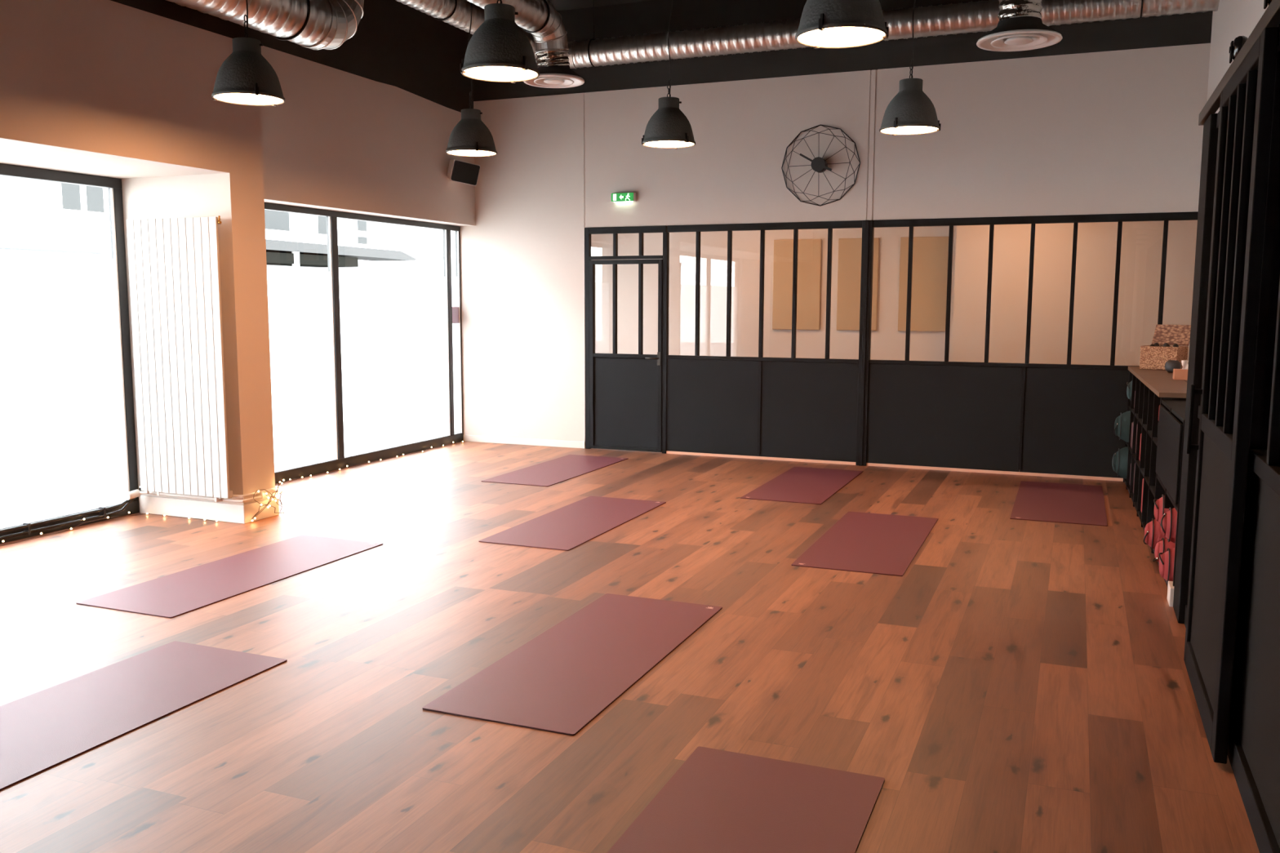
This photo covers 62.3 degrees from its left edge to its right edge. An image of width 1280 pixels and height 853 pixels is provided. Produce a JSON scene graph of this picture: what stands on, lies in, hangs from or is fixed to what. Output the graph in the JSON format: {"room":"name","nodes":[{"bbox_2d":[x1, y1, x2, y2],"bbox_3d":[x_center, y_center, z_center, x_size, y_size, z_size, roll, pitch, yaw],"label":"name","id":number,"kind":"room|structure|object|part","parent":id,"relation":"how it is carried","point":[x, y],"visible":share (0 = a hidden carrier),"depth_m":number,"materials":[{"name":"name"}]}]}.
{"room":"exercise studio","nodes":[
{"label":"exercise studio","id":0,"kind":"room"},
{"bbox_2d":[0,0,229,178],"bbox_3d":[-4.973,-1.782,3.592,1.110,0.917,8.500,3,7,22],"label":"wall","id":1,"kind":"structure","parent":0,"point":[106,88],"depth_m":6.46,"materials":[{"name":"beige paint"}]},
{"bbox_2d":[0,163,139,543],"bbox_3d":[-5.006,-0.239,4.984,0.064,2.474,6.299,3,7,22],"label":"window","id":2,"kind":"structure","parent":1,"relation":"attached to","point":[113,185],"depth_m":7.75,"materials":[{"name":"black metal"}]},
{"bbox_2d":[0,488,141,539],"bbox_3d":[-4.926,0.872,5.112,0.100,0.177,6.154,3,7,22],"label":"pipes","id":3,"kind":"object","parent":2,"relation":"attached to","point":[102,510],"visible":0.87,"depth_m":7.37,"materials":[{"name":"black"}]},
{"bbox_2d":[111,0,223,35],"bbox_3d":[-4.970,-2.847,3.466,1.110,1.228,8.500,3,7,22],"label":"wall","id":4,"kind":"structure","parent":0,"point":[167,9],"depth_m":6.87,"materials":[{"name":"grey paint"}]},
{"bbox_2d":[121,35,275,512],"bbox_3d":[-3.297,-1.030,7.794,1.110,3.392,0.330,3,7,22],"label":"wall pillar","id":5,"kind":"structure","parent":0,"point":[237,196],"depth_m":7.57,"materials":[{"name":"beige paint"}]},
{"bbox_2d":[124,215,232,500],"bbox_3d":[-3.320,-0.462,7.579,0.929,2.039,0.202,3,7,22],"label":"radiator","id":6,"kind":"object","parent":5,"relation":"attached to","point":[175,273],"visible":1,"depth_m":7.54,"materials":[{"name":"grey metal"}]},
{"bbox_2d":[139,494,279,524],"bbox_3d":[-3.239,0.590,7.960,1.006,0.137,0.362,3,7,22],"label":"baseboard","id":7,"kind":"structure","parent":5,"relation":"attached to","point":[201,509],"depth_m":7.78,"materials":[{"name":"white paint"}]},
{"bbox_2d":[139,485,282,502],"bbox_3d":[-3.217,0.477,7.903,0.997,0.060,0.493,3,7,22],"label":"pipes","id":8,"kind":"object","parent":5,"relation":"attached to","point":[260,495],"visible":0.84,"depth_m":7.71,"materials":[{"name":"white metal"}]},
{"bbox_2d":[250,479,284,521],"bbox_3d":[-2.729,0.542,7.764,0.038,0.269,0.350,3,7,22],"label":"string lights","id":9,"kind":"object","parent":8,"relation":"attached to","point":[273,497],"visible":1,"depth_m":7.80,"materials":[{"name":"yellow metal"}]},
{"bbox_2d":[222,19,257,39],"bbox_3d":[-3.291,-3.324,7.521,1.110,1.228,0.330,3,7,22],"label":"wall","id":10,"kind":"structure","parent":0,"point":[231,29],"depth_m":7.33,"materials":[{"name":"grey paint"}]},
{"bbox_2d":[257,0,475,226],"bbox_3d":[-2.765,-3.103,9.779,0.320,2.195,4.170,3,7,22],"label":"wall","id":11,"kind":"structure","parent":0,"point":[339,140],"depth_m":10.01,"materials":[{"name":"beige paint"}]},
{"bbox_2d":[264,202,463,483],"bbox_3d":[-2.834,-0.812,10.077,0.064,2.424,4.170,3,7,22],"label":"window","id":12,"kind":"structure","parent":11,"relation":"in","point":[451,314],"depth_m":10.35,"materials":[{"name":"black metal"}]},
{"bbox_2d":[447,159,480,186],"bbox_3d":[-1.896,-2.691,11.230,0.331,0.270,0.266,-5,8,-35],"label":"wall speaker","id":13,"kind":"object","parent":11,"relation":"attached to","point":[460,171],"visible":1,"depth_m":11.14,"materials":[{"name":"black plastic"}]},
{"bbox_2d":[546,0,651,10],"bbox_3d":[-1.106,-3.601,4.271,7.760,0.100,13.080,3,7,22],"label":"ceiling","id":14,"kind":"structure","parent":0,"point":[559,5],"depth_m":10.81,"materials":[{"name":"grey paint"}]},
{"bbox_2d":[211,0,285,106],"bbox_3d":[-2.280,-2.830,6.074,0.405,1.863,0.408,3,7,22],"label":"pendant lamp","id":15,"kind":"object","parent":14,"relation":"hanging from","point":[246,77],"visible":1,"depth_m":6.06,"materials":[{"name":"metal"}]},
{"bbox_3d":[-2.282,-2.311,6.134,0.023,0.146,0.023,-3,7,-22],"label":"chain","id":16,"kind":"part","parent":15,"relation":"part of","materials":[{"name":"black"}]},
{"bbox_3d":[-2.283,-2.074,6.162,0.405,0.334,0.405,3,7,22],"label":"lamp shade","id":17,"kind":"part","parent":15,"relation":"part of","materials":[{"name":"metal"}]},
{"bbox_2d":[213,93,283,104],"bbox_3d":[-2.283,-1.915,6.181,0.382,0.013,0.382,3,7,22],"label":"diffuser","id":18,"kind":"object","parent":15,"relation":"attached to","point":[232,98],"depth_m":6.16,"materials":[{"name":"white"}]},
{"bbox_2d":[166,0,364,49],"bbox_3d":[-3.870,-2.872,3.760,0.414,1.242,9.082,3,7,22],"label":"ventilation duct","id":19,"kind":"object","parent":14,"relation":"hanging from","point":[314,24],"visible":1,"depth_m":7.20,"materials":[{"name":"silver metal"}]},
{"bbox_2d":[445,2,497,156],"bbox_3d":[-1.336,-3.093,8.314,0.405,1.863,0.408,5,8,34],"label":"pendant lamp","id":20,"kind":"object","parent":14,"relation":"hanging from","point":[470,137],"visible":0.99,"depth_m":8.29,"materials":[{"name":"black metal"}]},
{"bbox_3d":[-1.338,-2.574,8.374,0.023,0.146,0.023,-1,7,-11],"label":"chain","id":21,"kind":"part","parent":20,"relation":"part of","materials":[{"name":"black metal"}]},
{"bbox_3d":[-1.339,-2.337,8.402,0.405,0.334,0.405,5,8,34],"label":"lamp shade","id":22,"kind":"part","parent":20,"relation":"part of","materials":[{"name":"metal"}]},
{"bbox_2d":[447,150,495,155],"bbox_3d":[-1.339,-2.178,8.421,0.382,0.013,0.382,5,8,34],"label":"diffuser","id":23,"kind":"object","parent":20,"relation":"attached to","point":[457,153],"depth_m":8.40,"materials":[{"name":"white"}]},
{"bbox_2d":[460,0,539,83],"bbox_3d":[-0.719,-2.742,5.367,0.405,1.863,0.408,1,7,8],"label":"pendant lamp","id":24,"kind":"object","parent":14,"relation":"hanging from","point":[499,50],"visible":1,"depth_m":5.35,"materials":[{"name":"black metal"}]},
{"bbox_2d":[464,66,537,80],"bbox_3d":[-0.722,-1.827,5.474,0.382,0.013,0.382,1,7,8],"label":"diffuser","id":25,"kind":"object","parent":24,"relation":"attached to","point":[478,73],"depth_m":5.45,"materials":[{"name":"white"}]},
{"bbox_2d":[466,0,569,67],"bbox_3d":[-2.665,-2.876,3.770,0.562,1.230,10.018,3,7,22],"label":"ventilation duct","id":26,"kind":"object","parent":14,"relation":"hanging from","point":[540,18],"visible":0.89,"depth_m":7.99,"materials":[{"name":"silver metal"}]},
{"bbox_2d":[523,65,584,88],"bbox_3d":[-0.673,-2.762,8.284,0.480,0.139,0.480,3,7,22],"label":"air diffuser","id":27,"kind":"object","parent":26,"relation":"attached to","point":[549,77],"visible":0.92,"depth_m":8.21,"materials":[{"name":"white metal"}]},
{"bbox_2d":[641,0,695,148],"bbox_3d":[0.217,-3.029,7.809,0.405,1.863,0.408,2,7,14],"label":"pendant lamp","id":28,"kind":"object","parent":14,"relation":"hanging from","point":[668,127],"visible":1,"depth_m":7.79,"materials":[{"name":"black metal"}]},
{"bbox_3d":[0.214,-2.273,7.897,0.405,0.334,0.405,2,7,14],"label":"lamp shade","id":29,"kind":"part","parent":28,"relation":"part of","materials":[{"name":"metal"}]},
{"bbox_2d":[644,140,693,147],"bbox_3d":[0.214,-2.114,7.916,0.382,0.013,0.382,2,7,14],"label":"diffuser","id":30,"kind":"object","parent":28,"relation":"attached to","point":[652,144],"depth_m":7.89,"materials":[{"name":"white"}]},
{"bbox_3d":[0.215,-2.510,7.869,0.023,0.146,0.023,-4,8,-31],"label":"chain","id":31,"kind":"part","parent":28,"relation":"part of","materials":[{"name":"black"}]},
{"bbox_2d":[395,0,1219,68],"bbox_3d":[1.267,-3.673,8.288,6.110,0.690,3.280,3,7,22],"label":"ventilation duct","id":32,"kind":"object","parent":14,"relation":"hanging from","point":[981,15],"visible":0.66,"depth_m":9.34,"materials":[{"name":"silver metal"}]},
{"bbox_2d":[795,0,888,48],"bbox_3d":[0.894,-2.645,4.590,0.405,1.863,0.408,-4,8,-29],"label":"pendant lamp","id":33,"kind":"object","parent":14,"relation":"hanging from","point":[824,24],"visible":1,"depth_m":4.57,"materials":[{"name":"black metal"}]},
{"bbox_2d":[797,26,884,46],"bbox_3d":[0.892,-1.730,4.697,0.382,0.013,0.382,-4,8,-29],"label":"diffuser","id":34,"kind":"object","parent":33,"relation":"attached to","point":[806,36],"depth_m":4.67,"materials":[{"name":"white"}]},
{"bbox_2d":[879,0,941,135],"bbox_3d":[1.844,-2.945,7.134,0.405,1.863,0.408,-3,7,-23],"label":"pendant lamp","id":35,"kind":"object","parent":14,"relation":"hanging from","point":[911,111],"visible":1,"depth_m":7.12,"materials":[{"name":"black metal"}]},
{"bbox_2d":[880,125,937,133],"bbox_3d":[1.843,-2.030,7.241,0.382,0.013,0.382,-3,7,-23],"label":"diffuser","id":36,"kind":"object","parent":35,"relation":"attached to","point":[884,129],"depth_m":7.21,"materials":[{"name":"white"}]},
{"bbox_3d":[1.843,-2.189,7.222,0.405,0.334,0.405,-3,7,-23],"label":"lamp shade","id":37,"kind":"part","parent":35,"relation":"part of","materials":[{"name":"metal"}]},
{"bbox_3d":[1.844,-2.425,7.194,0.023,0.146,0.023,3,7,21],"label":"chain","id":38,"kind":"part","parent":35,"relation":"part of","materials":[{"name":"black"}]},
{"bbox_2d":[997,0,1042,22],"bbox_3d":[2.497,-3.238,6.892,0.278,1.220,0.279,3,7,22],"label":"ventilation duct","id":39,"kind":"object","parent":14,"relation":"hanging from","point":[1008,8],"visible":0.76,"depth_m":6.85,"materials":[{"name":"silver metal"}]},
{"bbox_2d":[976,15,1062,51],"bbox_3d":[2.496,-2.598,6.969,0.536,0.139,0.536,3,7,22],"label":"air diffuser","id":40,"kind":"object","parent":39,"relation":"attached to","point":[1020,33],"visible":1,"depth_m":6.89,"materials":[{"name":"white metal"}]},
{"bbox_2d":[0,440,1259,852],"bbox_3d":[-0.335,0.874,6.720,7.760,0.120,17.200,3,7,22],"label":"floor","id":41,"kind":"structure","parent":0,"point":[1022,686],"depth_m":4.56,"materials":[{"name":"brown wood"}]},
{"bbox_2d":[0,511,217,546],"bbox_3d":[-4.097,0.839,6.121,0.763,0.055,3.657,3,7,22],"label":"string lights","id":42,"kind":"object","parent":41,"relation":"on","point":[204,519],"visible":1,"depth_m":7.63,"materials":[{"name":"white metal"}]},
{"bbox_2d":[0,640,287,791],"bbox_3d":[-2.221,1.123,4.036,0.666,0.006,1.784,3,7,22],"label":"yoga mat","id":43,"kind":"object","parent":41,"relation":"on","point":[42,731],"visible":1,"depth_m":4.22,"materials":[{"name":"red"}]},
{"bbox_2d":[75,534,382,617],"bbox_3d":[-2.340,0.855,6.296,0.666,0.006,1.784,3,7,22],"label":"yoga mat","id":44,"kind":"object","parent":41,"relation":"on","point":[173,595],"visible":1,"depth_m":6.12,"materials":[{"name":"red"}]},
{"bbox_2d":[275,440,462,484],"bbox_3d":[-2.757,0.381,10.147,0.080,0.023,3.972,3,7,22],"label":"string lights","id":45,"kind":"object","parent":41,"relation":"on","point":[462,441],"visible":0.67,"depth_m":10.39,"materials":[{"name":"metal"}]},
{"bbox_2d":[481,454,628,486],"bbox_3d":[-0.766,0.407,10.110,0.666,0.006,1.784,3,7,22],"label":"yoga mat","id":46,"kind":"object","parent":41,"relation":"on","point":[557,470],"visible":1,"depth_m":10.00,"materials":[{"name":"red rubber"}]},
{"bbox_2d":[422,593,722,735],"bbox_3d":[-0.213,1.030,4.864,0.666,0.006,1.784,3,7,22],"label":"yoga mat","id":47,"kind":"object","parent":41,"relation":"on","point":[559,681],"visible":1,"depth_m":4.64,"materials":[{"name":"red"}]},
{"bbox_2d":[478,496,666,551],"bbox_3d":[-0.435,0.686,7.763,0.666,0.006,1.784,3,7,22],"label":"yoga mat","id":48,"kind":"object","parent":41,"relation":"on","point":[567,527],"visible":1,"depth_m":7.60,"materials":[{"name":"red rubber"}]},
{"bbox_2d":[607,746,884,852],"bbox_3d":[0.179,1.268,2.874,0.666,0.006,1.784,3,7,22],"label":"yoga mat","id":49,"kind":"object","parent":41,"relation":"on","point":[717,801],"visible":1,"depth_m":3.34,"materials":[{"name":"red"}]},
{"bbox_2d":[740,466,862,504],"bbox_3d":[1.466,0.504,9.338,0.666,0.006,1.784,3,7,22],"label":"yoga mat","id":50,"kind":"object","parent":41,"relation":"on","point":[815,486],"visible":1,"depth_m":9.24,"materials":[{"name":"red rubber"}]},
{"bbox_2d":[791,511,937,576],"bbox_3d":[1.566,0.764,7.150,0.666,0.006,1.784,3,7,22],"label":"yoga mat","id":51,"kind":"object","parent":41,"relation":"on","point":[879,544],"visible":1,"depth_m":6.99,"materials":[{"name":"red rubber"}]},
{"bbox_2d":[1009,480,1107,526],"bbox_3d":[3.390,0.602,8.553,0.666,0.006,1.784,3,7,22],"label":"yoga mat","id":52,"kind":"object","parent":41,"relation":"on","point":[1063,503],"visible":1,"depth_m":8.41,"materials":[{"name":"red rubber"}]},
{"bbox_2d":[1123,371,1186,586],"bbox_3d":[3.757,0.232,7.448,0.394,1.005,4.164,3,7,21],"label":"shelf unit","id":53,"kind":"object","parent":41,"relation":"on","point":[1159,464],"visible":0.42,"depth_m":7.12,"materials":[{"name":"black wood"}]},
{"bbox_2d":[1111,446,1128,479],"bbox_3d":[4.334,0.322,9.269,0.370,0.297,0.300,3,7,22],"label":"bolster","id":54,"kind":"object","parent":53,"relation":"on","point":[1119,462],"visible":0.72,"depth_m":9.23,"materials":[{"name":"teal fabric"}]},
{"bbox_2d":[1114,410,1130,442],"bbox_3d":[4.335,0.004,9.232,0.370,0.287,0.290,3,7,22],"label":"bolster","id":55,"kind":"object","parent":53,"relation":"on","point":[1122,424],"visible":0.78,"depth_m":9.19,"materials":[{"name":"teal fabric"}]},
{"bbox_2d":[1126,380,1132,400],"bbox_3d":[4.382,-0.306,9.177,0.310,0.257,0.260,3,7,22],"label":"bolster","id":56,"kind":"object","parent":53,"relation":"on","point":[1130,384],"visible":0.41,"depth_m":9.17,"materials":[{"name":"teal fabric"}]},
{"bbox_2d":[1130,422,1133,448],"bbox_3d":[4.237,0.089,8.832,0.240,0.220,0.300,3,7,21],"label":"block","id":57,"kind":"object","parent":53,"relation":"on","point":[1132,423],"visible":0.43,"depth_m":8.91,"materials":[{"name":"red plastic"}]},
{"bbox_2d":[1133,462,1135,493],"bbox_3d":[4.098,0.443,8.485,0.240,0.260,0.300,3,7,21],"label":"block","id":58,"kind":"object","parent":53,"relation":"on","point":[1135,463],"visible":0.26,"depth_m":8.62,"materials":[{"name":"red plastic"}]},
{"bbox_2d":[1135,423,1137,452],"bbox_3d":[4.098,0.120,8.446,0.240,0.250,0.300,3,7,21],"label":"block","id":59,"kind":"object","parent":53,"relation":"on","point":[1137,424],"visible":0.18,"depth_m":8.59,"materials":[{"name":"red plastic"}]},
{"bbox_2d":[1138,434,1141,459],"bbox_3d":[3.951,0.179,8.068,0.240,0.220,0.300,3,7,21],"label":"block","id":60,"kind":"object","parent":53,"relation":"on","point":[1140,434],"visible":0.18,"depth_m":8.20,"materials":[{"name":"red fabric"}]},
{"bbox_2d":[1140,478,1143,512],"bbox_3d":[3.803,0.532,7.725,0.240,0.260,0.300,3,7,21],"label":"block","id":61,"kind":"object","parent":53,"relation":"on","point":[1143,478],"visible":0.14,"depth_m":7.85,"materials":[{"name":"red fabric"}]},
{"bbox_2d":[1142,518,1166,550],"bbox_3d":[3.320,0.678,6.581,0.350,0.234,0.236,3,7,22],"label":"bolster","id":62,"kind":"object","parent":53,"relation":"on","point":[1153,535],"visible":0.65,"depth_m":6.56,"materials":[{"name":"red fabric"}]},
{"bbox_2d":[1128,366,1186,398],"bbox_3d":[3.997,-0.350,7.958,0.487,0.031,2.934,3,7,22],"label":"countertop","id":63,"kind":"structure","parent":53,"relation":"on","point":[1162,383],"depth_m":7.52,"materials":[{"name":"brown wood"}]},
{"bbox_2d":[1139,324,1191,369],"bbox_3d":[4.475,-0.676,9.005,0.310,0.373,0.311,-6,9,-43],"label":"wicker basket","id":64,"kind":"object","parent":63,"relation":"on","point":[1154,356],"visible":0.92,"depth_m":8.98,"materials":[{"name":"brown wicker"}]},
{"bbox_2d":[1164,360,1181,373],"bbox_3d":[4.314,-0.486,8.576,0.120,0.098,0.120,3,7,22],"label":"round pot","id":65,"kind":"object","parent":63,"relation":"on","point":[1170,365],"visible":0.87,"depth_m":8.54,"materials":[{"name":"grey ceramic"}]},
{"bbox_2d":[1173,360,1188,380],"bbox_3d":[4.013,-0.418,7.794,0.150,0.145,0.120,3,7,22],"label":"tissue box","id":66,"kind":"object","parent":63,"relation":"on","point":[1178,374],"visible":0.71,"depth_m":7.76,"materials":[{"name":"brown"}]},
{"bbox_2d":[1153,494,1168,526],"bbox_3d":[3.257,0.512,6.327,0.350,0.234,0.236,3,7,22],"label":"bolster","id":67,"kind":"object","parent":53,"relation":"in","point":[1159,510],"visible":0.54,"depth_m":6.33,"materials":[{"name":"red fabric"}]},
{"bbox_2d":[1152,537,1175,562],"bbox_3d":[3.176,0.743,6.159,0.350,0.202,0.204,3,7,22],"label":"bolster","id":68,"kind":"object","parent":53,"relation":"on","point":[1162,546],"visible":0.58,"depth_m":6.16,"materials":[{"name":"red fabric"}]},
{"bbox_2d":[1158,547,1174,583],"bbox_3d":[3.019,0.772,5.780,0.350,0.234,0.236,3,7,22],"label":"bolster","id":69,"kind":"object","parent":53,"relation":"on","point":[1166,559],"visible":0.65,"depth_m":5.77,"materials":[{"name":"red fabric"}]},
{"bbox_2d":[1160,507,1177,543],"bbox_3d":[3.099,0.560,5.919,0.350,0.234,0.236,3,7,22],"label":"bolster","id":70,"kind":"object","parent":53,"relation":"in","point":[1169,519],"visible":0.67,"depth_m":5.91,"materials":[{"name":"red fabric"}]},
{"bbox_3d":[3.038,0.139,6.092,0.013,0.425,1.150,3,7,21],"label":"cupboard door","id":71,"kind":"part","parent":53,"relation":"part of","materials":[{"name":"black wood"}]},
{"bbox_2d":[1167,581,1173,607],"bbox_3d":[2.853,0.897,5.664,0.045,0.100,0.160,3,7,22],"label":"baseboard","id":72,"kind":"structure","parent":41,"relation":"on","point":[1171,588],"depth_m":5.61,"materials":[{"name":"white paint"}]},
{"bbox_2d":[1173,35,1279,852],"bbox_3d":[1.785,0.026,2.836,0.088,2.490,5.660,3,7,22],"label":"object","id":73,"kind":"structure","parent":41,"relation":"on","point":[1254,734],"depth_m":3.55,"materials":[{"name":"black paint"}]},
{"bbox_3d":[1.737,0.714,2.768,0.020,0.940,5.350,3,7,22],"label":"panel","id":74,"kind":"part","parent":73,"relation":"part of","materials":[{"name":"black metal"}]},
{"bbox_2d":[591,225,956,361],"bbox_3d":[1.448,-1.533,13.809,5.220,3.000,0.100,3,7,22],"label":"wall","id":75,"kind":"structure","parent":0,"point":[887,343],"depth_m":13.83,"materials":[{"name":"beige paint"}]},
{"bbox_2d":[772,239,822,329],"bbox_3d":[1.994,-1.805,13.477,0.615,1.140,0.033,3,7,22],"label":"wall panel","id":76,"kind":"object","parent":75,"relation":"attached to","point":[809,251],"visible":0.89,"depth_m":13.46,"materials":[{"name":"beige fabric"}]},
{"bbox_2d":[835,237,879,330],"bbox_3d":[2.709,-1.768,13.185,0.500,1.140,0.033,3,7,22],"label":"wall panel","id":77,"kind":"object","parent":75,"relation":"attached to","point":[849,264],"visible":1,"depth_m":13.19,"materials":[{"name":"beige fabric"}]},
{"bbox_2d":[897,235,948,331],"bbox_3d":[3.444,-1.731,12.885,0.570,1.140,0.033,3,7,22],"label":"wall panel","id":78,"kind":"object","parent":75,"relation":"attached to","point":[930,254],"visible":0.78,"depth_m":12.86,"materials":[{"name":"beige fabric"}]},
{"bbox_2d":[450,0,1213,441],"bbox_3d":[1.359,-1.962,10.541,7.480,4.620,0.120,3,7,22],"label":"wall","id":79,"kind":"structure","parent":0,"point":[1119,131],"depth_m":10.39,"materials":[{"name":"beige paint"}]},
{"bbox_2d":[462,435,585,448],"bbox_3d":[-1.311,0.167,11.825,1.535,0.075,0.012,3,7,22],"label":"baseboard","id":80,"kind":"structure","parent":79,"relation":"attached to","point":[544,442],"depth_m":11.81,"materials":[{"name":"white paint"}]},
{"bbox_2d":[611,191,635,202],"bbox_3d":[-0.172,-2.386,11.029,0.260,0.095,0.056,3,7,22],"label":"exit sign","id":81,"kind":"object","parent":79,"relation":"attached to","point":[615,197],"visible":1,"depth_m":11.00,"materials":[{"name":"green plastic"}]},
{"bbox_2d":[584,225,669,453],"bbox_3d":[-0.157,-0.913,11.212,0.940,2.372,0.126,3,7,22],"label":"door","id":82,"kind":"structure","parent":79,"relation":"in","point":[626,394],"depth_m":11.25,"materials":[{"name":"black metal"}]},
{"bbox_3d":[-0.148,-0.257,11.308,0.745,0.955,0.014,3,7,22],"label":"panel","id":83,"kind":"part","parent":82,"relation":"part of","materials":[{"name":"black metal"}]},
{"bbox_3d":[0.136,-0.709,11.075,0.154,0.140,0.052,3,7,22],"label":"handle","id":84,"kind":"part","parent":82,"relation":"part of","materials":[{"name":"silver metal"}]},
{"bbox_2d":[666,220,862,465],"bbox_3d":[1.214,-0.847,10.685,2.000,2.372,0.066,3,7,22],"label":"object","id":85,"kind":"structure","parent":79,"relation":"in","point":[793,408],"depth_m":10.69,"materials":[{"name":"black metal"}]},
{"bbox_3d":[0.751,-0.204,10.945,1.005,0.974,0.020,3,7,22],"label":"panel","id":86,"kind":"part","parent":85,"relation":"part of","materials":[{"name":"black metal"}]},
{"bbox_3d":[1.675,-0.156,10.568,0.991,0.974,0.020,3,7,22],"label":"panel","id":87,"kind":"part","parent":85,"relation":"part of","materials":[{"name":"black metal"}]},
{"bbox_2d":[781,124,860,205],"bbox_3d":[1.726,-2.518,10.192,0.773,0.773,0.121,3,7,22],"label":"wall clock","id":88,"kind":"object","parent":79,"relation":"attached to","point":[819,164],"visible":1,"depth_m":10.16,"materials":[{"name":"black metal"}]},
{"bbox_2d":[855,219,874,466],"bbox_3d":[2.182,-0.797,10.281,0.100,2.372,0.102,3,7,22],"label":"post","id":89,"kind":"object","parent":79,"relation":"attached to","point":[868,230],"depth_m":10.24,"materials":[{"name":"black metal"}]},
{"bbox_2d":[866,69,875,220],"bbox_3d":[2.199,-2.666,10.052,0.046,1.395,0.012,3,7,22],"label":"trim","id":90,"kind":"structure","parent":79,"relation":"attached to","point":[873,95],"depth_m":10.04,"materials":[{"name":"beige paint"}]},
{"bbox_2d":[866,211,1198,481],"bbox_3d":[3.515,-0.730,9.746,2.775,2.372,0.066,3,7,22],"label":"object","id":91,"kind":"structure","parent":79,"relation":"in","point":[1042,420],"depth_m":9.83,"materials":[{"name":"black metal"}]},
{"bbox_3d":[2.882,-0.095,10.075,1.413,0.974,0.020,3,7,22],"label":"panel","id":92,"kind":"part","parent":91,"relation":"part of","materials":[{"name":"black"}]},
{"bbox_3d":[4.165,-0.029,9.552,1.358,0.974,0.020,3,7,22],"label":"panel","id":93,"kind":"part","parent":91,"relation":"part of","materials":[{"name":"black metal"}]},
{"bbox_2d":[951,220,1197,365],"bbox_3d":[5.839,-1.274,11.723,4.500,3.000,0.650,3,7,22],"label":"wall","id":94,"kind":"structure","parent":0,"point":[1141,246],"depth_m":11.78,"materials":[{"name":"beige paint"}]},
{"bbox_2d":[1207,0,1268,113],"bbox_3d":[2.378,-1.074,3.082,0.120,4.620,13.000,3,7,22],"label":"wall","id":95,"kind":"structure","parent":0,"point":[1233,19],"depth_m":7.88,"materials":[{"name":"beige paint"}]},
{"bbox_2d":[1183,0,1279,764],"bbox_3d":[1.916,-0.062,2.848,0.463,2.623,5.600,3,7,22],"label":"door","id":96,"kind":"structure","parent":95,"relation":"in","point":[1246,100],"depth_m":3.83,"materials":[{"name":"black paint"}]},
{"bbox_3d":[2.385,-0.031,4.556,0.045,0.300,0.030,3,7,22],"label":"handle","id":97,"kind":"part","parent":96,"relation":"part of","materials":[{"name":"black paint"}]},
{"bbox_3d":[2.222,0.530,4.116,0.010,0.930,0.975,3,7,22],"label":"panel","id":98,"kind":"part","parent":96,"relation":"part of","materials":[{"name":"black metal"}]},
{"bbox_3d":[1.944,-1.237,2.698,0.408,0.058,5.600,3,7,22],"label":"sliding door rail","id":99,"kind":"part","parent":96,"relation":"part of","materials":[{"name":"black metal"}]},
{"label":"outside","id":100,"kind":"structure","parent":0,"visible":0},
{"bbox_2d":[0,362,454,527],"bbox_3d":[-15.915,-0.368,17.815,29.550,0.250,60.000,3,7,22],"label":"ground","id":101,"kind":"structure","parent":100,"point":[59,456],"depth_m":13.39,"materials":[{"name":"grey"}]},
{"bbox_2d":[0,175,451,404],"bbox_3d":[-7.471,-4.845,27.946,5.100,6.200,54.000,3,7,22],"label":"building","id":102,"kind":"structure","parent":101,"relation":"on","point":[58,329],"depth_m":17.26,"materials":[{"name":"white"}]},
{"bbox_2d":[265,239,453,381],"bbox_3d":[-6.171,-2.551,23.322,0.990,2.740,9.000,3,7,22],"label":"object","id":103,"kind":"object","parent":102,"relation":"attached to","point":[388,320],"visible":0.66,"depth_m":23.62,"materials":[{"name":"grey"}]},
{"bbox_3d":[-3.809,-4.772,30.303,0.100,0.080,26.900,3,7,22],"label":"cornice","id":104,"kind":"part","parent":102,"relation":"part of","materials":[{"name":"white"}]}
]}

